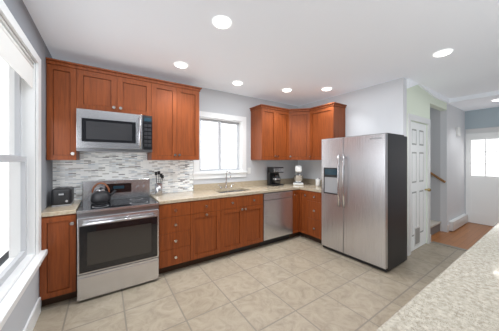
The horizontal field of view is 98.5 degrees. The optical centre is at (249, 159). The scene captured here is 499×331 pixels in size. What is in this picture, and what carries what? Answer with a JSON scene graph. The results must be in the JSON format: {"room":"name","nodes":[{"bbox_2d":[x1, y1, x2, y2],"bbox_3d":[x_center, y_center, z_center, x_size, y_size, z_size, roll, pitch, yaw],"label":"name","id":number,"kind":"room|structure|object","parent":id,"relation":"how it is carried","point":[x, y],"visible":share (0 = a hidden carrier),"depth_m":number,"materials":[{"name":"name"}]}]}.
{"room":"kitchen","nodes":[
{"label":"kitchen","id":0,"kind":"room"},
{"bbox_2d":[0,0,52,330],"bbox_3d":[-1.039,0.110,0.471,0.160,2.640,5.140,0,0,-34],"label":"wall","id":1,"kind":"structure","parent":0,"point":[17,319],"depth_m":1.93,"materials":[{"name":"grey paint"}]},
{"bbox_2d":[0,0,47,330],"bbox_3d":[-1.688,0.020,1.500,0.224,1.920,1.172,0,0,-34],"label":"window","id":2,"kind":"structure","parent":1,"relation":"in","point":[15,56],"depth_m":1.83,"materials":[{"name":"white wood"}]},
{"bbox_2d":[23,297,40,330],"bbox_3d":[-0.753,1.360,0.205,0.015,0.140,4.380,0,0,-34],"label":"baseboard","id":3,"kind":"structure","parent":1,"relation":"attached to","point":[33,318],"depth_m":1.84,"materials":[{"name":"white wood"}]},
{"bbox_2d":[53,58,297,200],"bbox_3d":[-0.601,0.110,3.787,4.260,2.640,0.120,0,0,-34],"label":"wall","id":4,"kind":"structure","parent":0,"point":[215,101],"depth_m":4.05,"materials":[{"name":"grey paint"}]},
{"bbox_2d":[46,57,78,159],"bbox_3d":[-2.131,-0.528,2.475,0.247,1.055,0.347,0,0,-34],"label":"upper cabinet","id":5,"kind":"object","parent":4,"relation":"attached to","point":[62,76],"depth_m":2.34,"materials":[{"name":"brown wood"}]},
{"bbox_2d":[78,65,153,116],"bbox_3d":[-1.706,-0.812,2.760,0.776,0.485,0.347,0,0,-34],"label":"upper cabinet","id":6,"kind":"object","parent":4,"relation":"attached to","point":[98,89],"depth_m":2.60,"materials":[{"name":"brown wood"}]},
{"bbox_2d":[76,108,151,152],"bbox_3d":[-1.666,-0.333,2.699,0.764,0.465,0.461,0,0,-34],"label":"microwave","id":7,"kind":"object","parent":6,"relation":"attached to","point":[105,131],"visible":1,"depth_m":2.53,"materials":[{"name":"silver metal"}]},
{"bbox_2d":[53,152,192,199],"bbox_3d":[-1.623,0.184,3.022,1.704,0.628,0.009,0,0,-34],"label":"backsplash","id":8,"kind":"structure","parent":4,"relation":"attached to","point":[88,166],"depth_m":2.93,"materials":[{"name":"tile"}]},
{"bbox_2d":[147,81,200,159],"bbox_3d":[-1.113,-0.528,3.157,0.651,1.055,0.347,0,0,-34],"label":"upper cabinet","id":9,"kind":"object","parent":4,"relation":"attached to","point":[171,108],"depth_m":3.00,"materials":[{"name":"brown wood"}]},
{"bbox_2d":[193,111,247,178],"bbox_3d":[-0.517,-0.247,3.822,1.050,1.125,0.154,0,0,-34],"label":"window","id":10,"kind":"structure","parent":4,"relation":"in","point":[220,172],"depth_m":3.83,"materials":[{"name":"white wood"}]},
{"bbox_2d":[250,106,272,159],"bbox_3d":[0.288,-0.487,4.096,0.402,0.975,0.347,0,0,-34],"label":"upper cabinet","id":11,"kind":"object","parent":4,"relation":"attached to","point":[261,116],"depth_m":3.94,"materials":[{"name":"brown wood"}]},
{"bbox_2d":[273,106,288,159],"bbox_3d":[0.547,-0.487,4.248,0.444,0.975,0.383,0,0,-34],"label":"upper cabinet","id":12,"kind":"object","parent":4,"relation":"attached to","point":[278,133],"depth_m":4.10,"materials":[{"name":"brown wood"}]},
{"bbox_2d":[289,108,308,159],"bbox_3d":[1.008,-0.487,4.380,0.677,0.975,0.676,0,0,-34],"label":"upper cabinet","id":13,"kind":"object","parent":4,"relation":"attached to","point":[298,118],"depth_m":4.19,"materials":[{"name":"brown wood"}]},
{"bbox_2d":[33,232,465,330],"bbox_3d":[1.162,1.460,1.948,5.380,0.060,5.140,0,0,-34],"label":"floor","id":14,"kind":"structure","parent":0,"point":[299,282],"depth_m":2.27,"materials":[{"name":"beige tile"}]},
{"bbox_2d":[40,212,76,305],"bbox_3d":[-2.033,0.988,2.348,0.270,0.885,0.665,0,0,-34],"label":"base cabinet","id":15,"kind":"object","parent":14,"relation":"on","point":[58,274],"visible":0.88,"depth_m":2.11,"materials":[{"name":"brown wood"}]},
{"bbox_2d":[41,200,81,216],"bbox_3d":[-2.039,0.520,2.358,0.270,0.040,0.644,0,0,-34],"label":"countertop","id":16,"kind":"structure","parent":15,"relation":"on","point":[69,209],"depth_m":2.17,"materials":[{"name":"stone"}]},
{"bbox_2d":[51,186,73,206],"bbox_3d":[-2.099,0.405,2.421,0.170,0.186,0.270,0,0,-34],"label":"toaster","id":17,"kind":"object","parent":16,"relation":"on","point":[62,196],"visible":1,"depth_m":2.33,"materials":[{"name":"black plastic"}]},
{"bbox_2d":[77,178,158,301],"bbox_3d":[-1.560,0.845,2.591,0.771,1.170,0.758,0,0,-34],"label":"range","id":18,"kind":"object","parent":14,"relation":"on","point":[118,241],"visible":0.92,"depth_m":2.35,"materials":[{"name":"silver metal"}]},
{"bbox_2d":[90,182,115,202],"bbox_3d":[-1.790,0.392,2.640,0.263,0.239,0.206,0,0,-34],"label":"kettle","id":19,"kind":"object","parent":18,"relation":"on","point":[100,195],"visible":1,"depth_m":2.58,"materials":[{"name":"grey metal"}]},
{"bbox_2d":[159,201,194,273],"bbox_3d":[-1.089,0.988,2.998,0.452,0.884,0.637,0,0,-34],"label":"base cabinet","id":20,"kind":"object","parent":14,"relation":"on","point":[194,232],"depth_m":2.73,"materials":[{"name":"brown wood"}]},
{"bbox_2d":[150,178,315,203],"bbox_3d":[0.009,0.470,3.718,3.075,0.140,0.666,0,0,-34],"label":"countertop","id":21,"kind":"structure","parent":20,"relation":"on","point":[205,191],"depth_m":3.53,"materials":[{"name":"stone"}]},
{"bbox_2d":[155,171,163,194],"bbox_3d":[-1.306,0.328,3.110,0.121,0.340,0.102,0,0,-34],"label":"utensil holder","id":22,"kind":"object","parent":21,"relation":"on","point":[158,188],"visible":1,"depth_m":3.07,"materials":[{"name":"silver metal"}]},
{"bbox_2d":[218,170,242,192],"bbox_3d":[-0.304,0.442,3.595,0.570,0.536,0.421,0,0,-34],"label":"sink","id":23,"kind":"object","parent":21,"relation":"in","point":[226,183],"visible":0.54,"depth_m":3.74,"materials":[{"name":"silver metal"}]},
{"bbox_2d":[267,167,283,185],"bbox_3d":[0.512,0.318,4.228,0.244,0.360,0.228,0,0,-34],"label":"coffee maker","id":24,"kind":"object","parent":21,"relation":"on","point":[273,177],"visible":1,"depth_m":4.16,"materials":[{"name":"black plastic"}]},
{"bbox_2d":[293,165,303,184],"bbox_3d":[0.994,0.305,4.385,0.206,0.385,0.310,0,0,11],"label":"stand mixer","id":25,"kind":"object","parent":21,"relation":"on","point":[298,177],"visible":1,"depth_m":4.27,"materials":[{"name":"white plastic"}]},
{"bbox_2d":[195,197,226,263],"bbox_3d":[-0.746,0.988,3.227,0.497,0.884,0.637,0,0,-34],"label":"base cabinet","id":26,"kind":"object","parent":14,"relation":"on","point":[210,214],"depth_m":3.00,"materials":[{"name":"brown wood"}]},
{"bbox_2d":[227,197,262,254],"bbox_3d":[-0.299,1.080,3.527,0.826,0.699,0.637,0,0,-34],"label":"base cabinet","id":27,"kind":"object","parent":14,"relation":"on","point":[244,217],"depth_m":3.29,"materials":[{"name":"brown wood"}]},
{"bbox_2d":[260,190,292,245],"bbox_3d":[0.336,0.990,3.924,0.654,0.880,0.616,0,0,-34],"label":"dishwasher","id":28,"kind":"object","parent":14,"relation":"on","point":[277,216],"visible":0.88,"depth_m":3.67,"materials":[{"name":"grey metal"}]},
{"bbox_2d":[289,189,298,237],"bbox_3d":[0.695,0.988,4.169,0.200,0.884,0.678,0,0,-34],"label":"base cabinet","id":29,"kind":"object","parent":14,"relation":"on","point":[295,192],"depth_m":3.94,"materials":[{"name":"brown wood"}]},
{"bbox_2d":[299,189,306,237],"bbox_3d":[1.217,0.988,4.067,0.679,0.884,0.200,0,0,-34],"label":"base cabinet","id":30,"kind":"object","parent":14,"relation":"on","point":[302,193],"depth_m":3.92,"materials":[{"name":"brown wood"}]},
{"bbox_2d":[307,191,321,243],"bbox_3d":[1.370,0.988,3.876,0.637,0.884,0.372,0,0,-34],"label":"base cabinet","id":31,"kind":"object","parent":14,"relation":"on","point":[314,199],"depth_m":3.69,"materials":[{"name":"brown wood"}]},
{"bbox_2d":[300,180,321,192],"bbox_3d":[1.334,0.470,3.917,0.650,0.140,0.480,0,0,-34],"label":"countertop","id":32,"kind":"structure","parent":31,"relation":"on","point":[308,185],"depth_m":4.06,"materials":[{"name":"stone"}]},
{"bbox_2d":[316,178,320,185],"bbox_3d":[1.320,0.423,4.136,0.088,0.150,0.088,0,0,44],"label":"canister","id":33,"kind":"object","parent":32,"relation":"on","point":[318,181],"visible":0.48,"depth_m":4.09,"materials":[{"name":"white ceramic"}]},
{"bbox_2d":[322,133,406,271],"bbox_3d":[1.668,0.540,3.250,0.709,1.780,0.970,0,0,-34],"label":"refrigerator","id":34,"kind":"object","parent":14,"relation":"on","point":[364,198],"visible":1,"depth_m":2.95,"materials":[{"name":"grey metal"}]},
{"bbox_2d":[376,223,498,330],"bbox_3d":[1.226,0.965,0.641,3.150,0.930,0.940,0,0,-34],"label":"countertop","id":35,"kind":"structure","parent":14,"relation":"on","point":[461,293],"depth_m":0.77,"materials":[{"name":"beige stone"}]},
{"bbox_2d":[23,0,498,105],"bbox_3d":[1.078,-1.260,2.890,6.290,0.100,6.800,0,0,-34],"label":"ceiling","id":36,"kind":"structure","parent":0,"point":[306,51],"depth_m":2.21,"materials":[{"name":"white paint"}]},
{"bbox_2d":[174,62,187,67],"bbox_3d":[-0.867,-1.202,2.729,0.170,0.013,0.170,0,0,-34],"label":"recessed light","id":37,"kind":"object","parent":36,"relation":"in","point":[180,64],"visible":0.96,"depth_m":2.72,"materials":[{"name":"white"}]},
{"bbox_2d":[212,16,231,28],"bbox_3d":[-0.241,-1.202,1.885,0.170,0.013,0.170,0,0,-34],"label":"recessed light","id":38,"kind":"object","parent":36,"relation":"in","point":[222,22],"visible":0.98,"depth_m":1.87,"materials":[{"name":"white"}]},
{"bbox_2d":[232,81,242,84],"bbox_3d":[-0.187,-1.202,3.366,0.170,0.013,0.170,0,0,-34],"label":"recessed light","id":39,"kind":"object","parent":36,"relation":"in","point":[237,82],"visible":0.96,"depth_m":3.35,"materials":[{"name":"white"}]},
{"bbox_2d":[282,88,291,91],"bbox_3d":[0.644,-1.202,3.707,0.170,0.013,0.170,0,0,-34],"label":"recessed light","id":40,"kind":"object","parent":36,"relation":"in","point":[286,90],"visible":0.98,"depth_m":3.70,"materials":[{"name":"white"}]},
{"bbox_2d":[321,87,331,90],"bbox_3d":[1.310,-1.202,3.648,0.170,0.013,0.170,0,0,-34],"label":"recessed light","id":41,"kind":"object","parent":36,"relation":"in","point":[326,89],"visible":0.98,"depth_m":3.65,"materials":[{"name":"white"}]},
{"bbox_2d":[433,49,452,56],"bbox_3d":[2.179,-1.202,2.425,0.170,0.013,0.170,0,0,-34],"label":"recessed light","id":42,"kind":"object","parent":36,"relation":"in","point":[445,52],"visible":0.94,"depth_m":2.41,"materials":[{"name":"white"}]},
{"bbox_2d":[298,77,406,179],"bbox_3d":[1.725,0.110,4.035,0.120,2.640,2.060,0,0,-34],"label":"wall","id":43,"kind":"structure","parent":0,"point":[379,108],"depth_m":3.52,"materials":[{"name":"white paint"}]},
{"bbox_2d":[309,102,344,159],"bbox_3d":[1.419,-0.487,4.029,0.385,0.975,0.573,0,0,-34],"label":"upper cabinet","id":44,"kind":"object","parent":43,"relation":"attached to","point":[327,121],"depth_m":3.89,"materials":[{"name":"brown wood"}]},
{"bbox_2d":[430,107,439,220],"bbox_3d":[2.826,0.110,5.965,0.100,2.640,3.840,0,0,-34],"label":"wall","id":45,"kind":"structure","parent":0,"point":[435,163],"depth_m":4.41,"materials":[{"name":"grey paint"}]},
{"bbox_2d":[430,172,445,182],"bbox_3d":[3.104,-0.605,5.387,0.082,2.123,2.775,0,0,-34],"label":"stair handrail","id":46,"kind":"object","parent":45,"relation":"attached to","point":[437,177],"visible":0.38,"depth_m":4.32,"materials":[{"name":"brown wood"}]},
{"bbox_2d":[407,85,464,242],"bbox_3d":[3.654,0.110,4.148,3.210,2.640,0.100,0,0,-34],"label":"wall","id":47,"kind":"structure","parent":0,"point":[421,101],"depth_m":4.33,"materials":[{"name":"white paint"}]},
{"bbox_2d":[407,113,430,255],"bbox_3d":[2.746,0.365,3.464,0.900,2.130,0.120,0,0,-34],"label":"closet door","id":48,"kind":"structure","parent":47,"relation":"in","point":[416,186],"depth_m":3.47,"materials":[{"name":"white wood"}]},
{"bbox_2d":[407,79,448,102],"bbox_3d":[3.151,-1.139,3.731,1.908,0.139,0.030,0,0,-34],"label":"trim","id":49,"kind":"structure","parent":47,"relation":"attached to","point":[434,94],"depth_m":3.68,"materials":[{"name":"white paint"}]},
{"bbox_2d":[456,127,459,135],"bbox_3d":[4.479,-0.610,4.614,0.140,0.180,0.044,0,0,-34],"label":"door chime","id":50,"kind":"object","parent":47,"relation":"attached to","point":[457,131],"visible":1,"depth_m":4.58,"materials":[{"name":"white plastic"}]},
{"bbox_2d":[449,214,467,230],"bbox_3d":[4.483,1.323,4.599,1.130,0.185,0.074,0,0,-34],"label":"baseboard heater","id":51,"kind":"object","parent":47,"relation":"attached to","point":[458,222],"visible":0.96,"depth_m":4.46,"materials":[{"name":"white metal"}]},
{"bbox_2d":[431,222,493,250],"bbox_3d":[3.885,1.457,4.773,2.370,0.066,6.800,0,0,-34],"label":"floor","id":52,"kind":"structure","parent":0,"point":[466,236],"depth_m":4.02,"materials":[{"name":"brown wood"}]},
{"bbox_2d":[430,220,440,234],"bbox_3d":[2.438,0.289,5.629,0.910,2.281,3.745,0,0,-34],"label":"stairs","id":53,"kind":"structure","parent":52,"relation":"on","point":[434,226],"depth_m":4.20,"materials":[{"name":"beige carpet"}]},
{"bbox_2d":[448,90,498,110],"bbox_3d":[5.321,-1.220,3.485,1.420,0.180,3.060,0,0,-34],"label":"ceiling","id":54,"kind":"structure","parent":0,"point":[475,102],"depth_m":4.20,"materials":[{"name":"white paint"}]},
{"bbox_2d":[465,107,498,213],"bbox_3d":[5.856,0.110,3.843,0.132,2.640,3.060,0,0,-34],"label":"wall","id":55,"kind":"structure","parent":0,"point":[483,118],"depth_m":4.79,"materials":[{"name":"blue paint"}]},
{"bbox_2d":[466,127,498,225],"bbox_3d":[5.260,0.365,4.539,0.103,2.130,1.000,0,0,-34],"label":"entry door","id":56,"kind":"structure","parent":55,"relation":"in","point":[482,175],"depth_m":4.74,"materials":[{"name":"white wood"}]},
{"label":"outside","id":57,"kind":"structure","parent":0,"visible":0},
{"bbox_2d":[0,57,236,257],"bbox_3d":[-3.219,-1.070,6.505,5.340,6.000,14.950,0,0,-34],"label":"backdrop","id":58,"kind":"structure","parent":57,"point":[230,130],"depth_m":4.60,"materials":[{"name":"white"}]}
]}

